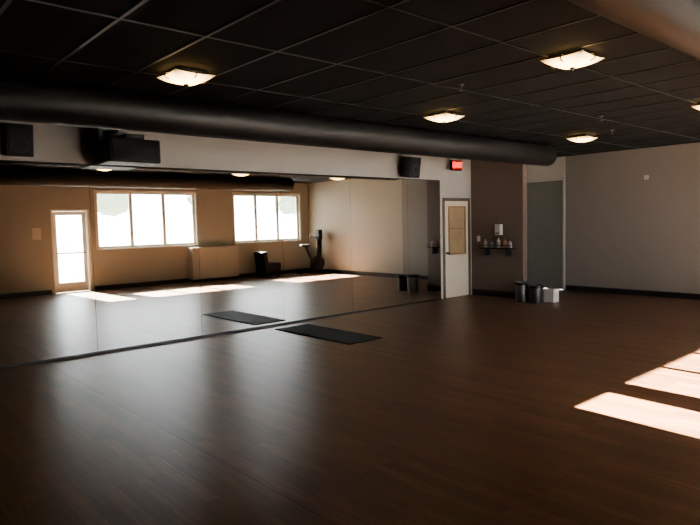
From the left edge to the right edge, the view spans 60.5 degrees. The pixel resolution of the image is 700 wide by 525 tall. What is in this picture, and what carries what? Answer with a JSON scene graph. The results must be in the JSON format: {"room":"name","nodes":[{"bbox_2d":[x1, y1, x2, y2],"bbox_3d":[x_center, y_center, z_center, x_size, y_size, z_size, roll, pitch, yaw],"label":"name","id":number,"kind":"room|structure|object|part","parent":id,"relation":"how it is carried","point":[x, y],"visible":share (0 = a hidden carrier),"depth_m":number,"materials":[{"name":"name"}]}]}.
{"room":"exercise studio","nodes":[
{"label":"exercise studio","id":0,"kind":"room"},
{"bbox_2d":[0,120,471,298],"bbox_3d":[-1.785,-0.429,9.044,15.370,2.940,0.200,-5,5,-41],"label":"wall","id":1,"kind":"structure","parent":0,"point":[52,142],"depth_m":9.18,"materials":[{"name":"beige paint"}]},
{"bbox_2d":[0,123,33,156],"bbox_3d":[-3.792,-1.388,6.816,0.280,0.389,0.400,-5,5,-41],"label":"wall speaker","id":2,"kind":"object","parent":1,"relation":"attached to","point":[16,139],"visible":1,"depth_m":6.68,"materials":[{"name":"black plastic"}]},
{"bbox_2d":[8,125,31,154],"bbox_3d":[-3.679,-1.363,6.691,0.240,0.320,0.012,-5,13,-41],"label":"grille","id":3,"kind":"object","parent":2,"relation":"attached to","point":[19,136],"depth_m":6.68,"materials":[{"name":"black fabric"}]},
{"bbox_2d":[87,127,160,165],"bbox_3d":[-2.835,-1.473,7.542,0.700,0.470,0.575,-5,5,-41],"label":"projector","id":4,"kind":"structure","parent":1,"relation":"attached to","point":[126,149],"depth_m":7.36,"materials":[{"name":"black plastic"}]},
{"bbox_2d":[112,138,158,161],"bbox_3d":[-2.624,-1.376,7.359,0.580,0.250,0.015,-5,5,-41],"label":"air vent","id":5,"kind":"object","parent":4,"relation":"in","point":[123,149],"depth_m":7.34,"materials":[{"name":"black metal"}]},
{"bbox_2d":[0,160,440,368],"bbox_3d":[-2.354,-0.108,8.409,11.200,2.410,0.014,-5,5,-41],"label":"wall mirror","id":6,"kind":"object","parent":1,"relation":"attached to","point":[95,258],"visible":1,"depth_m":8.48,"materials":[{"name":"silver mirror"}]},
{"bbox_3d":[-3.803,0.000,7.124,1.456,2.370,0.008,-5,5,-41],"label":"mirror pane","id":7,"kind":"part","parent":6,"relation":"part of","materials":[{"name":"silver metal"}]},
{"bbox_3d":[-2.709,-0.089,8.094,1.466,2.370,0.008,-5,5,-41],"label":"mirror pane","id":8,"kind":"part","parent":6,"relation":"part of","materials":[{"name":"silver metal"}]},
{"bbox_3d":[-1.615,-0.179,9.065,1.456,2.370,0.008,-5,5,-41],"label":"mirror pane","id":9,"kind":"part","parent":6,"relation":"part of","materials":[{"name":"silver metal"}]},
{"bbox_3d":[-0.525,-0.268,10.032,1.456,2.370,0.008,-5,5,-41],"label":"mirror pane","id":10,"kind":"part","parent":6,"relation":"part of","materials":[{"name":"silver metal"}]},
{"bbox_3d":[0.565,-0.358,10.999,1.456,2.370,0.008,-5,5,-41],"label":"mirror pane","id":11,"kind":"part","parent":6,"relation":"part of","materials":[{"name":"silver metal"}]},
{"bbox_3d":[1.468,-0.432,11.801,0.956,2.370,0.008,-5,5,-41],"label":"mirror pane","id":12,"kind":"part","parent":6,"relation":"part of","materials":[{"name":"silver metal"}]},
{"bbox_2d":[400,156,420,177],"bbox_3d":[1.099,-1.769,11.157,0.270,0.409,0.401,-5,5,-41],"label":"wall speaker","id":13,"kind":"object","parent":1,"relation":"attached to","point":[409,166],"visible":1,"depth_m":11.03,"materials":[{"name":"black plastic"}]},
{"bbox_2d":[411,158,420,176],"bbox_3d":[1.212,-1.744,11.032,0.230,0.340,0.012,-5,13,-41],"label":"grille","id":14,"kind":"object","parent":13,"relation":"attached to","point":[415,162],"depth_m":11.02,"materials":[{"name":"black fabric"}]},
{"bbox_2d":[450,160,461,170],"bbox_3d":[2.125,-1.973,12.216,0.320,0.200,0.161,-5,5,-41],"label":"exit sign","id":15,"kind":"object","parent":1,"relation":"attached to","point":[456,165],"visible":1,"depth_m":12.13,"materials":[{"name":"red plastic"}]},
{"bbox_2d":[442,198,470,298],"bbox_3d":[2.182,-0.311,12.531,0.900,2.060,0.160,-5,5,-41],"label":"frame","id":16,"kind":"object","parent":1,"relation":"attached to","point":[443,199],"visible":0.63,"depth_m":12.31,"materials":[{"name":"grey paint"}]},
{"bbox_2d":[445,201,468,297],"bbox_3d":[2.208,-0.282,12.505,0.774,1.988,0.045,-5,5,-41],"label":"leaf","id":17,"kind":"object","parent":1,"relation":"attached to","point":[457,275],"visible":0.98,"depth_m":12.51,"materials":[{"name":"beige paint"}]},
{"bbox_2d":[0,288,699,524],"bbox_3d":[1.026,1.230,6.030,15.770,0.100,8.550,-5,5,-41],"label":"floor","id":18,"kind":"structure","parent":0,"point":[582,408],"depth_m":4.78,"materials":[{"name":"brown wood"}]},
{"bbox_2d":[275,324,382,344],"bbox_3d":[-0.346,1.027,8.712,0.620,0.012,1.710,-5,5,-41],"label":"exercise mat","id":19,"kind":"object","parent":18,"relation":"on","point":[325,333],"visible":1,"depth_m":8.62,"materials":[{"name":"black rubber"}]},
{"bbox_2d":[514,281,529,301],"bbox_3d":[3.319,0.564,11.588,0.288,0.386,0.288,-5,5,-41],"label":"trash can","id":20,"kind":"object","parent":18,"relation":"on","point":[521,287],"visible":0.99,"depth_m":11.48,"materials":[{"name":"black metal"}]},
{"bbox_2d":[528,284,543,303],"bbox_3d":[3.519,0.594,11.365,0.288,0.346,0.288,-5,5,-41],"label":"trash can","id":21,"kind":"object","parent":18,"relation":"on","point":[535,290],"visible":1,"depth_m":11.26,"materials":[{"name":"grey metal"}]},
{"bbox_2d":[543,288,559,302],"bbox_3d":[3.852,0.627,11.476,0.220,0.250,0.220,-5,5,-41],"label":"storage box","id":22,"kind":"object","parent":18,"relation":"on","point":[551,295],"visible":1,"depth_m":11.41,"materials":[{"name":"grey plastic"}]},
{"bbox_3d":[3.850,0.518,11.469,0.220,0.030,0.220,-5,5,-41],"label":"lid","id":23,"kind":"part","parent":22,"relation":"part of","materials":[{"name":"white plastic"}]},
{"bbox_2d":[0,0,699,156],"bbox_3d":[0.956,-1.803,5.828,15.770,0.100,8.550,-5,5,-41],"label":"ceiling","id":24,"kind":"structure","parent":0,"point":[26,27],"depth_m":4.93,"materials":[{"name":"black tile"}]},
{"bbox_2d":[156,66,214,87],"bbox_3d":[-1.422,-1.582,5.200,0.397,0.135,0.397,-5,5,-41],"label":"ceiling light","id":25,"kind":"object","parent":24,"relation":"attached to","point":[184,76],"depth_m":5.10,"materials":[{"name":"white glass"}]},
{"bbox_2d":[0,74,556,165],"bbox_3d":[-1.258,-1.567,6.715,13.190,0.385,0.380,-5,5,-41],"label":"ventilation duct","id":26,"kind":"object","parent":24,"relation":"hanging from","point":[22,99],"visible":1,"depth_m":6.46,"materials":[{"name":"black metal"}]},
{"bbox_2d":[0,0,699,154],"bbox_3d":[0.957,-1.750,5.832,15.370,0.006,8.150,-5,5,-41],"label":"grid","id":27,"kind":"object","parent":24,"relation":"attached to","point":[8,2],"depth_m":5.18,"materials":[{"name":"black metal"}]},
{"bbox_2d":[423,111,463,123],"bbox_3d":[1.176,-1.795,7.506,0.397,0.135,0.397,-5,5,-41],"label":"ceiling light","id":28,"kind":"object","parent":24,"relation":"attached to","point":[443,116],"depth_m":7.41,"materials":[{"name":"white glass"}]},
{"bbox_2d":[540,48,603,70],"bbox_3d":[1.827,-1.639,4.930,0.397,0.135,0.397,-5,5,-41],"label":"ceiling light","id":29,"kind":"object","parent":24,"relation":"attached to","point":[579,57],"depth_m":4.84,"materials":[{"name":"white glass"}]},
{"bbox_2d":[566,134,597,143],"bbox_3d":[3.804,-2.011,9.837,0.397,0.135,0.397,-5,5,-41],"label":"ceiling light","id":30,"kind":"object","parent":24,"relation":"attached to","point":[582,138],"depth_m":9.74,"materials":[{"name":"white glass"}]},
{"bbox_2d":[566,0,699,59],"bbox_3d":[1.899,-1.420,3.396,13.490,0.385,0.380,-5,5,-41],"label":"ventilation duct","id":31,"kind":"object","parent":24,"relation":"hanging from","point":[675,24],"visible":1,"depth_m":2.99,"materials":[{"name":"beige metal"}]},
{"bbox_2d":[691,102,699,110],"bbox_3d":[4.343,-1.846,7.162,0.397,0.135,0.397,-5,5,-41],"label":"ceiling light","id":32,"kind":"object","parent":24,"relation":"attached to","point":[698,104],"depth_m":7.16,"materials":[{"name":"white glass"}]},
{"bbox_2d":[448,206,465,254],"bbox_3d":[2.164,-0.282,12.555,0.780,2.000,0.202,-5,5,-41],"label":"window","id":33,"kind":"structure","parent":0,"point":[456,214],"depth_m":12.48,"materials":[{"name":"beige glass"}]},
{"bbox_2d":[471,160,526,294],"bbox_3d":[3.057,-0.762,12.372,0.150,2.940,1.250,-5,5,-41],"label":"wall","id":34,"kind":"structure","parent":0,"point":[498,189],"depth_m":12.28,"materials":[{"name":"brown paint"}]},
{"bbox_2d":[473,289,514,297],"bbox_3d":[3.102,0.641,12.440,0.165,0.130,1.225,-5,5,-41],"label":"baseboard","id":35,"kind":"structure","parent":34,"relation":"attached to","point":[506,294],"depth_m":12.44,"materials":[{"name":"black"}]},
{"bbox_2d":[479,245,515,255],"bbox_3d":[2.994,-0.252,12.226,0.200,0.225,0.760,-5,5,-41],"label":"wall shelf","id":36,"kind":"object","parent":34,"relation":"attached to","point":[487,249],"depth_m":12.09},
{"bbox_2d":[495,224,502,234],"bbox_3d":[3.027,-0.671,12.216,0.112,0.220,0.130,-5,5,-41],"label":"paper towel dispenser","id":37,"kind":"object","parent":34,"relation":"attached to","point":[498,227],"visible":1,"depth_m":12.17,"materials":[{"name":"grey plastic"}]},
{"bbox_2d":[528,142,699,293],"bbox_3d":[5.307,-0.840,12.765,0.200,2.940,4.050,-5,5,-41],"label":"wall","id":38,"kind":"structure","parent":0,"point":[624,229],"depth_m":12.09,"materials":[{"name":"beige paint"}]},
{"bbox_2d":[527,180,562,288],"bbox_3d":[4.430,-0.626,13.649,0.025,2.417,0.914,-5,5,-41],"label":"leaf","id":39,"kind":"object","parent":38,"relation":"attached to","point":[544,199],"visible":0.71,"depth_m":13.62,"materials":[{"name":"grey glass"}]},
{"bbox_2d":[527,156,564,180],"bbox_3d":[4.352,-2.112,13.564,0.012,0.465,1.100,-5,5,-41],"label":"transom panel","id":40,"kind":"object","parent":38,"relation":"attached to","point":[557,169],"depth_m":13.46,"materials":[{"name":"beige paint"}]},
{"bbox_2d":[527,178,564,289],"bbox_3d":[4.428,-0.643,13.646,0.070,2.470,1.020,-5,5,-41],"label":"frame","id":41,"kind":"object","parent":38,"relation":"attached to","point":[563,179],"visible":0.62,"depth_m":13.28,"materials":[{"name":"beige paint"}]},
{"bbox_2d":[565,285,699,299],"bbox_3d":[7.124,0.674,10.695,0.015,0.110,7.040,-5,5,-41],"label":"baseboard","id":42,"kind":"structure","parent":38,"relation":"attached to","point":[567,287],"depth_m":12.18,"materials":[{"name":"black"}]}
]}

